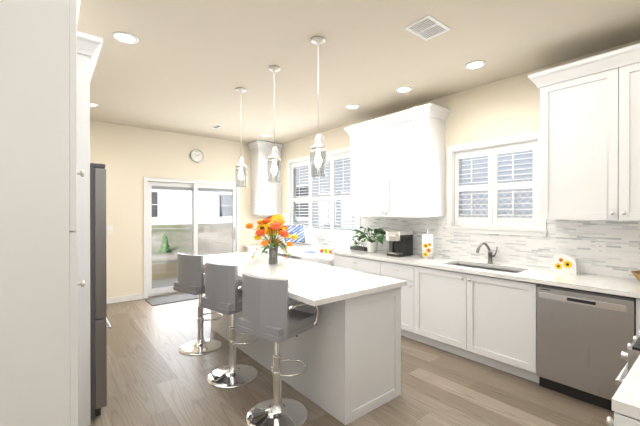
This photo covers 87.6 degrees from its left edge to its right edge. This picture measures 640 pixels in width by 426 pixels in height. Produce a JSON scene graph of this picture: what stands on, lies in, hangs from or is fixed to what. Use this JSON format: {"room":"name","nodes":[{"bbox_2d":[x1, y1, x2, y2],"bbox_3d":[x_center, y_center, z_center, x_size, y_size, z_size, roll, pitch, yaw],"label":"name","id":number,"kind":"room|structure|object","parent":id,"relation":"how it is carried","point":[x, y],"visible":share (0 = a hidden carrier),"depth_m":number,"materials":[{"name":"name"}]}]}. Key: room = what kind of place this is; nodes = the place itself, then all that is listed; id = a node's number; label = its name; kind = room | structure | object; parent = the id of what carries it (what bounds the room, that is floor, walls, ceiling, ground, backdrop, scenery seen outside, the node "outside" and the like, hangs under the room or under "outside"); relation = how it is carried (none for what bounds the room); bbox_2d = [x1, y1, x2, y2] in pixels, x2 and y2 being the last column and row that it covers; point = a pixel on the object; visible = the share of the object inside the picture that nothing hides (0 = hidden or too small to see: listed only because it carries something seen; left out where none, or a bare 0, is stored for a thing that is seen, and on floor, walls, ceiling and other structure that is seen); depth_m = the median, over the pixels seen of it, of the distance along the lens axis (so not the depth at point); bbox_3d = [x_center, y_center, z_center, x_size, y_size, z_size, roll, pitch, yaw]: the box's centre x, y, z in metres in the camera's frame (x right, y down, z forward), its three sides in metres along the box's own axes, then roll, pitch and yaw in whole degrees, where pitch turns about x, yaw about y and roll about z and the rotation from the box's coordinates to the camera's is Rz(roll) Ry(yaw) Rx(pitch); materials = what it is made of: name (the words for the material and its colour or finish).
{"room":"kitchen","nodes":[
{"label":"kitchen","id":0,"kind":"room"},
{"bbox_2d":[90,121,271,298],"bbox_3d":[-2.793,0.006,6.002,4.700,2.920,0.150,0,0,-39],"label":"wall","id":1,"kind":"structure","parent":0,"point":[130,157],"depth_m":5.67,"materials":[{"name":"beige paint"}]},
{"bbox_2d":[107,226,112,232],"bbox_3d":[-3.403,0.268,5.405,0.074,0.120,0.008,0,0,-39],"label":"switch plate","id":2,"kind":"object","parent":1,"relation":"attached to","point":[109,229],"visible":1,"depth_m":5.40,"materials":[{"name":"white plastic"}]},
{"bbox_2d":[107,293,142,303],"bbox_3d":[-3.005,1.420,5.728,3.720,0.095,0.013,0,0,-39],"label":"baseboard","id":3,"kind":"structure","parent":1,"relation":"attached to","point":[124,298],"depth_m":5.53,"materials":[{"name":"white paint"}]},
{"bbox_2d":[144,177,239,298],"bbox_3d":[-2.360,0.422,6.311,1.774,2.090,0.180,0,0,-39],"label":"door frame","id":4,"kind":"structure","parent":1,"relation":"attached to","point":[151,183],"depth_m":6.17,"materials":[{"name":"white paint"}]},
{"bbox_2d":[190,149,203,162],"bbox_3d":[-2.308,-1.074,6.274,0.250,0.250,0.033,0,0,-39],"label":"wall clock","id":5,"kind":"object","parent":1,"relation":"attached to","point":[196,155],"visible":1,"depth_m":6.27,"materials":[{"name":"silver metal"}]},
{"bbox_2d":[247,140,282,214],"bbox_3d":[-1.143,-0.700,6.971,0.606,1.494,0.416,0,0,-39],"label":"upper cabinet","id":6,"kind":"object","parent":1,"relation":"attached to","point":[265,198],"visible":0.92,"depth_m":6.85,"materials":[{"name":"white paint"}]},
{"bbox_2d":[88,293,613,425],"bbox_3d":[0.029,1.506,2.534,4.700,0.060,9.100,0,0,-39],"label":"floor","id":7,"kind":"structure","parent":0,"point":[155,377],"depth_m":2.77,"materials":[{"name":"brown wood"}]},
{"bbox_2d":[0,0,83,425],"bbox_3d":[-1.133,0.138,0.990,0.650,2.684,0.377,0,0,-39],"label":"tall cabinet","id":8,"kind":"object","parent":7,"relation":"on","point":[39,173],"depth_m":0.99,"materials":[{"name":"white paint"}]},
{"bbox_2d":[76,31,102,425],"bbox_3d":[-2.190,0.134,2.466,0.874,2.685,1.110,0,0,-39],"label":"tall cabinet","id":9,"kind":"object","parent":7,"relation":"on","point":[88,48],"visible":0.27,"depth_m":2.30,"materials":[{"name":"white paint"}]},
{"bbox_2d":[90,163,110,418],"bbox_3d":[-2.137,0.561,2.511,0.874,1.830,0.916,0,0,-39],"label":"fridge","id":10,"kind":"object","parent":7,"relation":"on","point":[99,324],"visible":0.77,"depth_m":2.38,"materials":[{"name":"grey metal"}]},
{"bbox_2d":[145,293,197,305],"bbox_3d":[-2.487,1.461,5.708,0.820,0.011,0.500,0,0,-39],"label":"rug","id":11,"kind":"object","parent":7,"relation":"on","point":[167,299],"visible":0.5,"depth_m":5.62,"materials":[{"name":"fabric"}]},
{"bbox_2d":[173,252,223,354],"bbox_3d":[-1.301,0.956,3.689,0.466,1.035,0.492,0,0,36],"label":"bar stool","id":12,"kind":"object","parent":7,"relation":"on","point":[190,275],"visible":0.81,"depth_m":3.52,"materials":[{"name":"grey leather"}]},
{"bbox_2d":[200,261,259,387],"bbox_3d":[-0.777,0.957,3.044,0.466,1.035,0.492,0,0,38],"label":"bar stool","id":13,"kind":"object","parent":7,"relation":"on","point":[223,293],"visible":0.85,"depth_m":2.89,"materials":[{"name":"grey leather"}]},
{"bbox_2d":[211,280,254,359],"bbox_3d":[-0.748,1.031,3.963,0.641,0.886,1.240,0,0,-39],"label":"base cabinet","id":14,"kind":"object","parent":7,"relation":"on","point":[221,326],"depth_m":3.67,"materials":[{"name":"white paint"}]},
{"bbox_2d":[204,251,406,305],"bbox_3d":[-0.479,0.564,3.394,0.960,0.040,2.580,0,0,-39],"label":"countertop","id":15,"kind":"structure","parent":14,"relation":"on","point":[313,284],"depth_m":2.82,"materials":[{"name":"stone"}]},
{"bbox_2d":[245,214,297,264],"bbox_3d":[-0.497,0.276,3.517,0.509,0.534,0.514,0,0,-39],"label":"bouquet","id":16,"kind":"object","parent":15,"relation":"on","point":[272,226],"visible":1,"depth_m":3.48,"materials":[{"name":"orange plant"}]},
{"bbox_2d":[245,247,261,252],"bbox_3d":[-1.059,1.084,6.834,0.657,0.760,0.743,0,0,-39],"label":"base cabinet","id":17,"kind":"object","parent":7,"relation":"on","point":[246,249],"depth_m":6.70,"materials":[{"name":"white paint"}]},
{"bbox_2d":[237,273,318,425],"bbox_3d":[-0.298,0.959,2.455,0.466,1.035,0.492,0,0,36],"label":"bar stool","id":18,"kind":"object","parent":7,"relation":"on","point":[269,313],"visible":1,"depth_m":2.33,"materials":[{"name":"grey leather"}]},
{"bbox_2d":[261,251,296,258],"bbox_3d":[-0.445,1.086,6.078,0.657,0.760,1.206,0,0,-39],"label":"base cabinet","id":19,"kind":"object","parent":7,"relation":"on","point":[279,254],"depth_m":6.62,"materials":[{"name":"white paint"}]},
{"bbox_2d":[297,256,332,265],"bbox_3d":[0.170,1.088,5.322,0.657,0.760,0.743,0,0,-39],"label":"base cabinet","id":20,"kind":"object","parent":7,"relation":"on","point":[297,258],"depth_m":5.09,"materials":[{"name":"white paint"}]},
{"bbox_2d":[244,243,332,261],"bbox_3d":[-0.463,0.684,6.062,0.690,0.035,2.692,0,0,-39],"label":"built-in desk","id":21,"kind":"object","parent":20,"relation":"on","point":[322,256],"visible":0.44,"depth_m":5.50,"materials":[{"name":"stone"}]},
{"bbox_2d":[283,225,311,251],"bbox_3d":[-0.398,0.441,5.955,0.420,0.448,0.351,0,0,-32],"label":"laptop","id":22,"kind":"object","parent":21,"relation":"on","point":[300,243],"visible":0.79,"depth_m":6.02,"materials":[{"name":"white plastic"}]},
{"bbox_2d":[304,249,332,252],"bbox_3d":[-0.024,0.632,5.607,0.358,0.069,0.440,0,0,-39],"label":"blocks","id":23,"kind":"object","parent":21,"relation":"on","point":[326,250],"visible":0.98,"depth_m":5.60,"materials":[{"name":"multicoloured"}]},
{"bbox_2d":[255,287,400,424],"bbox_3d":[0.034,1.034,3.000,0.641,0.886,1.240,0,0,-39],"label":"base cabinet","id":24,"kind":"object","parent":7,"relation":"on","point":[347,352],"depth_m":2.51,"materials":[{"name":"white paint"}]},
{"bbox_2d":[333,254,376,274],"bbox_3d":[0.708,1.030,4.697,0.606,0.880,0.897,0,0,-39],"label":"base cabinet","id":25,"kind":"object","parent":7,"relation":"on","point":[365,265],"depth_m":4.50,"materials":[{"name":"white paint"}]},
{"bbox_2d":[377,260,412,338],"bbox_3d":[1.145,1.032,4.160,0.606,0.880,0.488,0,0,-39],"label":"base cabinet","id":26,"kind":"object","parent":7,"relation":"on","point":[384,268],"depth_m":3.89,"materials":[{"name":"white paint"}]},
{"bbox_2d":[413,265,538,382],"bbox_3d":[1.685,1.034,3.495,0.606,0.880,1.225,0,0,-39],"label":"base cabinet","id":27,"kind":"object","parent":7,"relation":"on","point":[490,321],"depth_m":3.22,"materials":[{"name":"white paint"}]},
{"bbox_2d":[332,249,639,297],"bbox_3d":[1.691,0.667,3.458,0.630,0.226,4.058,0,0,-39],"label":"countertop","id":28,"kind":"structure","parent":27,"relation":"on","point":[627,287],"depth_m":3.11,"materials":[{"name":"stone"}]},
{"bbox_2d":[350,239,366,250],"bbox_3d":[0.596,0.464,4.987,0.245,0.168,0.327,0,0,-39],"label":"pot","id":29,"kind":"object","parent":28,"relation":"on","point":[357,247],"visible":0.98,"depth_m":4.95,"materials":[{"name":"grey"}]},
{"bbox_2d":[351,227,385,251],"bbox_3d":[0.716,0.366,4.679,0.457,0.367,0.721,0,0,-39],"label":"potted plant","id":30,"kind":"object","parent":28,"relation":"on","point":[372,245],"visible":0.98,"depth_m":4.64,"materials":[{"name":"green plant"}]},
{"bbox_2d":[384,230,412,256],"bbox_3d":[0.980,0.388,4.319,0.396,0.325,0.264,0,0,-39],"label":"coffee maker","id":31,"kind":"object","parent":28,"relation":"on","point":[400,243],"visible":1,"depth_m":4.28,"materials":[{"name":"black plastic"}]},
{"bbox_2d":[421,229,433,258],"bbox_3d":[1.299,0.372,4.028,0.175,0.358,0.175,0,0,-39],"label":"paper towel holder","id":32,"kind":"object","parent":28,"relation":"on","point":[427,245],"visible":1,"depth_m":3.99,"materials":[{"name":"white paper"}]},
{"bbox_2d":[476,242,497,263],"bbox_3d":[1.767,0.431,3.539,0.339,0.244,0.107,0,0,-39],"label":"kitchen faucet","id":33,"kind":"object","parent":28,"relation":"on","point":[490,256],"visible":1,"depth_m":3.61,"materials":[{"name":"grey metal"}]},
{"bbox_2d":[551,254,579,274],"bbox_3d":[2.264,0.470,3.088,0.097,0.167,0.210,0,0,-39],"label":"napkin holder","id":34,"kind":"object","parent":28,"relation":"on","point":[566,264],"visible":1,"depth_m":3.05,"materials":[{"name":"white ceramic"}]},
{"bbox_2d":[631,270,639,281],"bbox_3d":[2.582,0.468,2.544,0.310,0.174,0.310,0,0,-39],"label":"fruit basket","id":35,"kind":"object","parent":28,"relation":"on","point":[636,274],"visible":1,"depth_m":2.60,"materials":[{"name":"wicker"}]},
{"bbox_2d":[537,284,635,411],"bbox_3d":[2.258,1.039,2.774,0.627,0.873,0.604,0,0,-39],"label":"dishwasher","id":36,"kind":"object","parent":7,"relation":"on","point":[584,338],"visible":0.92,"depth_m":2.57,"materials":[{"name":"grey metal"}]},
{"bbox_2d":[606,412,639,425],"bbox_3d":[1.298,1.041,0.932,0.552,0.883,0.635,0,0,-39],"label":"base cabinet","id":37,"kind":"object","parent":7,"relation":"on","point":[620,419],"visible":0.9,"depth_m":0.97,"materials":[{"name":"white paint"}]},
{"bbox_2d":[612,355,639,419],"bbox_3d":[1.296,0.578,0.934,0.555,0.035,0.638,0,0,-39],"label":"countertop","id":38,"kind":"structure","parent":37,"relation":"on","point":[626,399],"depth_m":1.02,"materials":[{"name":"stone"}]},
{"bbox_2d":[614,329,639,384],"bbox_3d":[1.780,0.999,1.391,0.760,0.962,0.735,0,0,-39],"label":"range","id":39,"kind":"object","parent":7,"relation":"on","point":[631,355],"visible":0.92,"depth_m":1.45,"materials":[{"name":"silver metal"}]},
{"bbox_2d":[77,0,639,143],"bbox_3d":[0.029,-1.494,2.525,4.700,0.100,9.100,0,0,-39],"label":"ceiling","id":40,"kind":"structure","parent":0,"point":[188,67],"depth_m":3.02,"materials":[{"name":"beige paint"}]},
{"bbox_2d":[112,32,138,43],"bbox_3d":[-1.601,-1.440,2.748,0.190,0.007,0.190,0,0,-39],"label":"recessed light","id":41,"kind":"object","parent":40,"relation":"in","point":[125,37],"visible":1,"depth_m":2.74,"materials":[{"name":"white plastic"}]},
{"bbox_2d":[211,125,222,128],"bbox_3d":[-1.735,-1.450,5.615,0.120,0.009,0.260,0,0,-39],"label":"ceiling vent","id":42,"kind":"object","parent":40,"relation":"in","point":[216,126],"visible":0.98,"depth_m":5.59,"materials":[{"name":"white plastic"}]},
{"bbox_2d":[235,87,246,186],"bbox_3d":[-0.924,-0.875,3.905,0.137,1.144,0.160,0,0,-39],"label":"pendant light","id":43,"kind":"object","parent":40,"relation":"hanging from","point":[241,165],"visible":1,"depth_m":3.88,"materials":[{"name":"glass"}]},
{"bbox_2d":[267,65,280,182],"bbox_3d":[-0.457,-0.874,3.331,0.137,1.144,0.160,0,0,-39],"label":"pendant light","id":44,"kind":"object","parent":40,"relation":"hanging from","point":[274,157],"visible":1,"depth_m":3.31,"materials":[{"name":"glass"}]},
{"bbox_2d":[310,36,325,177],"bbox_3d":[-0.016,-0.872,2.787,0.137,1.144,0.160,0,0,-39],"label":"pendant light","id":45,"kind":"object","parent":40,"relation":"hanging from","point":[318,147],"visible":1,"depth_m":2.77,"materials":[{"name":"glass"}]},
{"bbox_2d":[346,104,359,108],"bbox_3d":[0.443,-1.445,4.537,0.190,0.007,0.190,0,0,-39],"label":"recessed light","id":46,"kind":"object","parent":40,"relation":"in","point":[352,106],"visible":1,"depth_m":4.53,"materials":[{"name":"white plastic"}]},
{"bbox_2d":[396,86,411,92],"bbox_3d":[0.982,-1.444,3.905,0.190,0.007,0.190,0,0,-39],"label":"recessed light","id":47,"kind":"object","parent":40,"relation":"in","point":[403,89],"visible":1,"depth_m":3.90,"materials":[{"name":"white plastic"}]},
{"bbox_2d":[404,15,450,40],"bbox_3d":[0.840,-1.442,2.605,0.300,0.009,0.220,0,0,-39],"label":"ceiling vent","id":48,"kind":"object","parent":40,"relation":"in","point":[427,27],"visible":1,"depth_m":2.60,"materials":[{"name":"white plastic"}]},
{"bbox_2d":[464,60,485,68],"bbox_3d":[1.511,-1.442,3.253,0.190,0.007,0.190,0,0,-39],"label":"recessed light","id":49,"kind":"object","parent":40,"relation":"in","point":[475,64],"visible":0.98,"depth_m":3.24,"materials":[{"name":"white plastic"}]},
{"bbox_2d":[272,39,639,283],"bbox_3d":[1.198,0.010,4.691,0.158,2.920,6.920,0,0,-39],"label":"wall","id":50,"kind":"structure","parent":0,"point":[509,106],"depth_m":3.63,"materials":[{"name":"beige paint"}]},
{"bbox_2d":[287,146,360,242],"bbox_3d":[0.032,-0.309,6.087,0.157,1.553,2.080,0,0,-39],"label":"window shutters","id":51,"kind":"object","parent":50,"relation":"attached to","point":[332,232],"visible":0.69,"depth_m":6.03,"materials":[{"name":"white paint"}]},
{"bbox_2d":[348,119,383,216],"bbox_3d":[0.793,-0.612,4.795,0.346,1.305,0.658,0,0,-39],"label":"upper cabinet","id":52,"kind":"object","parent":50,"relation":"attached to","point":[367,139],"depth_m":4.68,"materials":[{"name":"white paint"}]},
{"bbox_2d":[384,103,447,217],"bbox_3d":[1.208,-0.611,4.285,0.346,1.305,0.658,0,0,-39],"label":"upper cabinet","id":53,"kind":"object","parent":50,"relation":"attached to","point":[397,164],"depth_m":4.10,"materials":[{"name":"white paint"}]},
{"bbox_2d":[445,131,547,236],"bbox_3d":[1.942,-0.292,3.736,0.157,1.053,1.080,0,0,-39],"label":"window shutters","id":54,"kind":"object","parent":50,"relation":"attached to","point":[493,222],"visible":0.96,"depth_m":3.70,"materials":[{"name":"white paint"}]},
{"bbox_2d":[536,43,639,220],"bbox_3d":[2.475,-0.606,2.724,0.346,1.305,1.086,0,0,-39],"label":"upper cabinet","id":55,"kind":"object","parent":50,"relation":"attached to","point":[589,138],"depth_m":2.75,"materials":[{"name":"white paint"}]},
{"bbox_2d":[595,242,605,254],"bbox_3d":[2.493,0.315,2.966,0.007,0.116,0.072,0,0,-39],"label":"outlet","id":56,"kind":"object","parent":50,"relation":"attached to","point":[600,248],"visible":1,"depth_m":2.96,"materials":[{"name":"white plastic"}]},
{"label":"outside","id":57,"kind":"structure","parent":0,"visible":0},
{"bbox_3d":[-7.151,1.650,32.650,110.000,0.280,120.000,0,0,-39],"label":"ground","id":58,"kind":"structure","parent":57,"visible":0},
{"bbox_2d":[152,261,204,287],"bbox_3d":[-2.931,1.371,7.634,9.000,0.418,1.250,0,0,-39],"label":"wall","id":59,"kind":"structure","parent":58,"relation":"on","point":[162,270],"depth_m":7.65,"materials":[{"name":"beige wood"}]},
{"bbox_2d":[152,223,231,262],"bbox_3d":[-4.001,1.102,14.501,48.000,0.920,10.740,0,0,-39],"label":"fence","id":60,"kind":"object","parent":58,"relation":"on","point":[180,243],"depth_m":11.31,"materials":[{"name":"beige wood"}]},
{"bbox_2d":[159,233,170,251],"bbox_3d":[-4.540,0.856,9.772,0.323,0.600,0.340,0,0,-39],"label":"tree","id":61,"kind":"object","parent":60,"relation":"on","point":[164,246],"depth_m":9.71,"materials":[{"name":"green wood"}]},
{"bbox_2d":[152,189,231,224],"bbox_3d":[-8.441,-0.949,23.527,16.200,4.970,7.220,0,0,-39],"label":"house","id":62,"kind":"structure","parent":58,"relation":"on","point":[180,203],"depth_m":19.78,"materials":[{"name":"white"}]},
{"bbox_2d":[296,150,532,229],"bbox_3d":[6.599,-1.161,10.313,7.520,5.470,24.700,0,0,-39],"label":"house","id":63,"kind":"structure","parent":58,"relation":"on","point":[327,180],"depth_m":8.45,"materials":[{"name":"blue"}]}
]}

